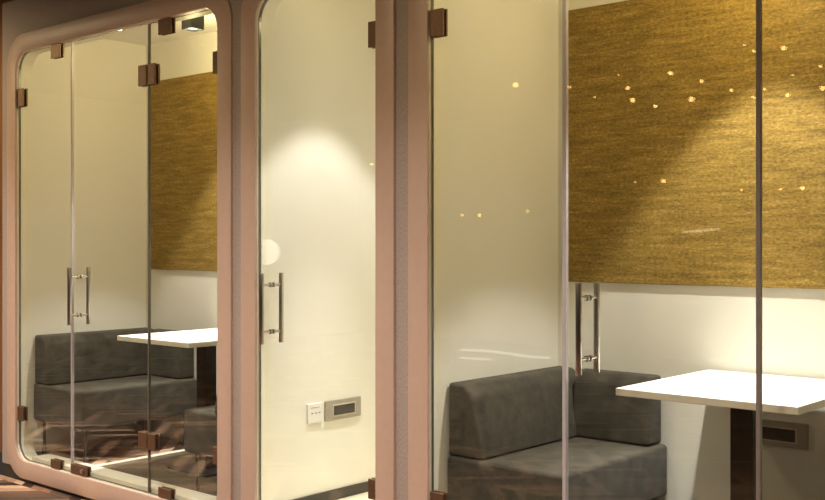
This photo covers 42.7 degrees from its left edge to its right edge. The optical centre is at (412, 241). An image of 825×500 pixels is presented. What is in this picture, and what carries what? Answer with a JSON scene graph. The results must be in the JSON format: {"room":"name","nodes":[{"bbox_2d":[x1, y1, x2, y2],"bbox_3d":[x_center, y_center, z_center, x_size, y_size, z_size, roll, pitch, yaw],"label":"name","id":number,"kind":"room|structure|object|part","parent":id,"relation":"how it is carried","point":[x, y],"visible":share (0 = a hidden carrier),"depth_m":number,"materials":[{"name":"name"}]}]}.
{"room":"office corridor","nodes":[
{"label":"office corridor","id":0,"kind":"room"},
{"bbox_2d":[0,0,12,451],"bbox_3d":[-3.208,-0.180,7.694,2.000,3.280,0.100,0,0,41],"label":"wall","id":1,"kind":"structure","parent":0,"point":[1,1],"depth_m":7.31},
{"bbox_2d":[0,475,83,499],"bbox_3d":[-4.207,1.510,2.036,15.000,0.100,9.000,0,0,41],"label":"floor","id":2,"kind":"structure","parent":0,"point":[10,488],"depth_m":6.13,"materials":[{"name":"brown wood"}]},
{"bbox_2d":[32,39,145,451],"bbox_3d":[-2.102,-0.010,6.869,0.050,2.640,0.830,0,0,41],"label":"wall","id":3,"kind":"structure","parent":0,"point":[110,105],"depth_m":6.84,"materials":[{"name":"beige paint"}]},
{"bbox_2d":[36,436,184,464],"bbox_3d":[-1.868,1.385,6.663,0.673,0.150,0.830,0,0,41],"label":"floor","id":4,"kind":"structure","parent":0,"point":[108,451],"depth_m":6.61,"materials":[{"name":"brown wood"}]},
{"bbox_2d":[34,327,195,462],"bbox_3d":[-1.869,0.945,6.662,0.570,0.729,0.824,0,0,41],"label":"sofa","id":5,"kind":"object","parent":4,"relation":"on","point":[111,374],"visible":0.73,"depth_m":6.56,"materials":[{"name":"grey fabric"}]},
{"bbox_3d":[-2.285,1.206,6.546,0.030,0.209,0.030,0,0,41],"label":"leg","id":6,"kind":"part","parent":5,"relation":"part of","materials":[{"name":"black metal"}]},
{"bbox_3d":[-1.933,1.206,6.235,0.030,0.209,0.030,0,0,41],"label":"leg","id":7,"kind":"part","parent":5,"relation":"part of","materials":[{"name":"black metal"}]},
{"bbox_3d":[-2.010,0.730,6.792,0.178,0.298,0.816,0,0,41],"label":"backrest","id":8,"kind":"part","parent":5,"relation":"part of","materials":[{"name":"grey fabric"}]},
{"bbox_3d":[-1.869,0.993,6.662,0.570,0.225,0.824,0,0,41],"label":"seat","id":9,"kind":"part","parent":5,"relation":"part of","materials":[{"name":"grey fabric"}]},
{"bbox_3d":[-1.592,0.730,6.885,0.390,0.298,0.124,0,0,41],"label":"backrest","id":10,"kind":"part","parent":5,"relation":"part of","materials":[{"name":"grey fabric"}]},
{"bbox_3d":[-1.460,1.206,6.770,0.030,0.209,0.030,0,0,41],"label":"leg","id":11,"kind":"part","parent":5,"relation":"part of","materials":[{"name":"black metal"}]},
{"bbox_2d":[100,451,216,495],"bbox_3d":[-1.075,1.385,5.961,1.357,0.150,0.830,0,0,41],"label":"floor","id":12,"kind":"structure","parent":0,"point":[160,472],"depth_m":6.01,"materials":[{"name":"brown wood"}]},
{"bbox_2d":[96,449,184,465],"bbox_3d":[-1.600,1.383,6.426,0.044,0.153,0.830,0,0,41],"label":"floor strip","id":13,"kind":"object","parent":12,"relation":"on","point":[181,450],"visible":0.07,"depth_m":6.35,"materials":[{"name":"white"}]},
{"bbox_2d":[117,328,216,477],"bbox_3d":[-1.185,0.923,6.072,0.671,0.773,0.750,0,0,41],"label":"table","id":14,"kind":"object","parent":12,"relation":"on","point":[204,341],"visible":0.68,"depth_m":6.04,"materials":[{"name":"white laminate"}]},
{"bbox_3d":[-1.175,1.304,6.083,0.360,0.012,0.320,0,0,41],"label":"plate","id":15,"kind":"part","parent":14,"relation":"part of","materials":[{"name":"black metal"}]},
{"bbox_2d":[185,397,216,490],"bbox_3d":[-0.770,0.945,5.697,0.441,0.729,0.814,0,0,41],"label":"seat","id":16,"kind":"object","parent":12,"relation":"on","point":[200,422],"visible":0.2,"depth_m":5.45,"materials":[{"name":"grey fabric"}]},
{"bbox_3d":[-1.134,1.206,5.542,0.030,0.209,0.030,0,0,41],"label":"leg","id":17,"kind":"part","parent":16,"relation":"part of","materials":[{"name":"black metal"}]},
{"bbox_3d":[-0.770,0.993,5.697,0.441,0.225,0.814,0,0,41],"label":"seat","id":18,"kind":"part","parent":16,"relation":"part of","materials":[{"name":"grey fabric"}]},
{"bbox_2d":[104,14,216,45],"bbox_3d":[-1.317,-1.355,6.229,2.074,0.050,0.910,0,0,41],"label":"ceiling","id":19,"kind":"structure","parent":0,"point":[140,37],"depth_m":6.78,"materials":[{"name":"beige paint"}]},
{"bbox_2d":[182,16,203,31],"bbox_3d":[-1.267,-1.274,6.085,0.094,0.109,0.094,0,0,41],"label":"recessed light","id":20,"kind":"object","parent":19,"relation":"in","point":[196,24],"visible":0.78,"depth_m":6.06,"materials":[{"name":"grey metal"}]},
{"bbox_2d":[2,0,407,499],"bbox_3d":[-0.344,-0.052,4.694,5.835,2.865,0.100,0,0,41],"label":"wall","id":21,"kind":"structure","parent":0,"point":[19,17],"depth_m":5.06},
{"bbox_2d":[3,463,93,499],"bbox_3d":[-0.343,1.414,4.696,5.835,0.092,0.096,0,0,41],"label":"baseboard","id":22,"kind":"structure","parent":21,"relation":"attached to","point":[8,471],"depth_m":6.41,"materials":[{"name":"brown wood"}]},
{"bbox_2d":[17,8,212,499],"bbox_3d":[-1.652,0.088,5.851,2.044,2.560,0.100,0,0,41],"label":"lining","id":23,"kind":"object","parent":21,"relation":"attached to","point":[29,59],"visible":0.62,"depth_m":6.50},
{"bbox_2d":[17,42,73,471],"bbox_3d":[-2.184,0.088,6.276,0.608,2.484,0.032,0,0,41],"label":"window","id":24,"kind":"structure","parent":23,"relation":"attached to","point":[57,50],"depth_m":6.16,"materials":[{"name":"clear glass"}]},
{"bbox_2d":[67,24,159,491],"bbox_3d":[-1.650,0.089,5.798,0.827,2.481,0.143,0,0,41],"label":"door","id":25,"kind":"structure","parent":23,"relation":"attached to","point":[148,74],"depth_m":5.69,"materials":[{"name":"clear glass"}]},
{"bbox_3d":[-1.905,0.311,6.024,0.023,0.328,0.143,0,0,41],"label":"handle","id":26,"kind":"part","parent":25,"relation":"part of","materials":[{"name":"metal"}]},
{"bbox_2d":[32,454,216,499],"bbox_3d":[-1.628,1.319,5.877,1.714,0.026,0.119,0,0,41],"label":"threshold","id":27,"kind":"object","parent":23,"relation":"on","point":[133,481],"visible":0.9,"depth_m":5.79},
{"bbox_2d":[148,10,216,499],"bbox_3d":[-1.165,0.088,5.375,0.610,2.484,0.032,0,0,41],"label":"window","id":28,"kind":"structure","parent":23,"relation":"attached to","point":[166,26],"depth_m":5.57,"materials":[{"name":"clear glass"}]},
{"bbox_2d":[7,0,232,499],"bbox_3d":[-1.690,0.088,5.808,2.184,2.700,0.014,0,0,41],"label":"frame","id":29,"kind":"object","parent":21,"relation":"attached to","point":[151,10],"visible":1,"depth_m":5.49,"materials":[{"name":"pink metal"}]},
{"bbox_2d":[257,0,281,499],"bbox_3d":[-0.407,0.088,4.750,0.850,2.560,0.100,0,0,41],"label":"lining","id":30,"kind":"object","parent":21,"relation":"attached to","point":[269,10],"visible":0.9,"depth_m":5.01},
{"bbox_2d":[259,0,374,499],"bbox_3d":[-0.432,0.088,4.721,0.774,2.478,0.143,0,0,41],"label":"door","id":31,"kind":"structure","parent":30,"relation":"attached to","point":[371,25],"depth_m":4.96,"materials":[{"name":"clear glass"}]},
{"bbox_3d":[-0.430,0.088,4.725,0.772,2.478,0.012,0,0,41],"label":"glass pane","id":32,"kind":"part","parent":31,"relation":"part of","materials":[{"name":"clear glass"}]},
{"bbox_3d":[-0.658,0.311,4.921,0.023,0.328,0.143,0,0,41],"label":"handle","id":33,"kind":"part","parent":31,"relation":"part of","materials":[{"name":"metal"}]},
{"bbox_2d":[241,0,395,499],"bbox_3d":[-0.445,0.088,4.708,0.990,2.700,0.014,0,0,41],"label":"frame","id":34,"kind":"object","parent":21,"relation":"attached to","point":[385,10],"visible":1,"depth_m":4.44,"materials":[{"name":"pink metal"}]},
{"bbox_2d":[408,0,429,499],"bbox_3d":[0.799,0.088,3.607,2.172,2.700,0.014,0,0,41],"label":"frame","id":35,"kind":"object","parent":21,"relation":"attached to","point":[418,10],"visible":1,"depth_m":4.28,"materials":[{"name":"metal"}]},
{"bbox_2d":[430,0,444,491],"bbox_3d":[0.837,0.088,3.650,2.032,2.560,0.100,0,0,41],"label":"lining","id":36,"kind":"object","parent":21,"relation":"attached to","point":[439,43],"visible":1,"depth_m":4.30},
{"bbox_2d":[430,0,567,499],"bbox_3d":[0.323,0.088,4.059,0.645,2.484,0.032,0,0,41],"label":"glass door","id":37,"kind":"structure","parent":36,"relation":"attached to","point":[438,18],"depth_m":3.85,"materials":[{"name":"clear glass"}]},
{"bbox_3d":[0.319,0.088,4.063,0.631,2.478,0.012,0,0,41],"label":"glass pane","id":38,"kind":"part","parent":37,"relation":"part of","materials":[{"name":"clear glass"}]},
{"bbox_2d":[575,282,599,375],"bbox_3d":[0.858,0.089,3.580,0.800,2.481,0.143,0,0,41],"label":"door handle","id":39,"kind":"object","parent":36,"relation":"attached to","point":[596,285],"depth_m":3.77,"materials":[{"name":"metal"}]},
{"bbox_2d":[756,0,761,499],"bbox_3d":[1.324,0.088,3.174,0.596,2.484,0.032,0,0,41],"label":"window","id":40,"kind":"structure","parent":36,"relation":"attached to","point":[758,2],"depth_m":3.36,"materials":[{"name":"clear glass"}]},
{"bbox_2d":[273,0,374,499],"bbox_3d":[-0.410,-0.010,5.373,0.050,2.640,0.830,0,0,41],"label":"wall","id":41,"kind":"structure","parent":0,"point":[324,64],"depth_m":5.28,"materials":[{"name":"beige paint"}]},
{"bbox_2d":[307,402,321,423],"bbox_3d":[-0.487,0.853,5.241,0.010,0.096,0.098,0,0,41],"label":"wall socket","id":42,"kind":"object","parent":41,"relation":"attached to","point":[314,411],"visible":1,"depth_m":5.23,"materials":[{"name":"white plastic"}]},
{"bbox_2d":[292,481,367,499],"bbox_3d":[-0.386,1.282,5.354,0.012,0.053,0.828,0,0,41],"label":"baseboard","id":43,"kind":"structure","parent":41,"relation":"attached to","point":[350,490],"depth_m":5.36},
{"bbox_2d":[324,396,360,421],"bbox_3d":[-0.354,0.854,5.387,0.015,0.101,0.255,0,0,41],"label":"outlet panel","id":44,"kind":"object","parent":41,"relation":"attached to","point":[337,409],"visible":1,"depth_m":5.37,"materials":[{"name":"grey metal"}]},
{"bbox_2d":[337,492,371,499],"bbox_3d":[-0.099,1.385,5.099,0.880,0.150,0.830,0,0,41],"label":"floor","id":45,"kind":"structure","parent":0,"point":[362,496],"depth_m":5.40,"materials":[{"name":"beige"}]},
{"bbox_2d":[146,0,824,499],"bbox_3d":[0.200,-0.010,5.441,5.390,2.640,0.080,0,0,41],"label":"wall","id":46,"kind":"structure","parent":0,"point":[665,331],"depth_m":4.53,"materials":[{"name":"beige paint"}]},
{"bbox_2d":[151,71,216,270],"bbox_3d":[-1.062,-0.444,6.494,1.875,1.262,0.013,0,0,41],"label":"wall panel","id":47,"kind":"object","parent":46,"relation":"attached to","point":[183,109],"visible":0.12,"depth_m":6.86,"materials":[{"name":"gold metal"}]},
{"bbox_2d":[568,0,824,288],"bbox_3d":[1.421,-0.444,4.298,1.905,1.262,0.013,0,0,41],"label":"wall panel","id":48,"kind":"object","parent":46,"relation":"attached to","point":[662,93],"visible":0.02,"depth_m":4.49,"materials":[{"name":"gold metal"}]},
{"bbox_2d":[762,419,808,449],"bbox_3d":[1.470,0.774,4.255,0.255,0.101,0.015,0,0,41],"label":"outlet panel","id":49,"kind":"object","parent":46,"relation":"attached to","point":[775,433],"visible":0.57,"depth_m":4.22,"materials":[{"name":"grey metal"}]},
{"bbox_2d":[445,0,557,492],"bbox_3d":[0.391,-0.010,4.665,0.050,2.640,0.830,0,0,41],"label":"wall","id":50,"kind":"structure","parent":0,"point":[501,56],"depth_m":4.63,"materials":[{"name":"beige paint"}]},
{"bbox_3d":[1.145,1.385,3.998,2.062,0.150,0.830,0,0,41],"label":"floor","id":51,"kind":"structure","parent":0,"visible":0},
{"bbox_2d":[448,366,666,499],"bbox_3d":[0.624,0.945,4.457,0.570,0.729,0.824,0,0,41],"label":"sofa","id":52,"kind":"object","parent":51,"relation":"on","point":[505,430],"visible":0.91,"depth_m":4.40,"materials":[{"name":"grey fabric"}]},
{"bbox_3d":[0.483,0.730,4.588,0.178,0.298,0.816,0,0,41],"label":"backrest","id":53,"kind":"part","parent":52,"relation":"part of","materials":[{"name":"grey fabric"}]},
{"bbox_3d":[0.624,0.993,4.457,0.570,0.225,0.824,0,0,41],"label":"seat","id":54,"kind":"part","parent":52,"relation":"part of","materials":[{"name":"grey fabric"}]},
{"bbox_3d":[0.901,0.730,4.680,0.390,0.298,0.124,0,0,41],"label":"backrest","id":55,"kind":"part","parent":52,"relation":"part of","materials":[{"name":"grey fabric"}]},
{"bbox_2d":[616,370,824,499],"bbox_3d":[1.246,0.923,3.923,0.675,0.773,0.750,0,0,41],"label":"table","id":56,"kind":"object","parent":51,"relation":"on","point":[736,391],"visible":0.97,"depth_m":3.88,"materials":[{"name":"white laminate"}]}
]}

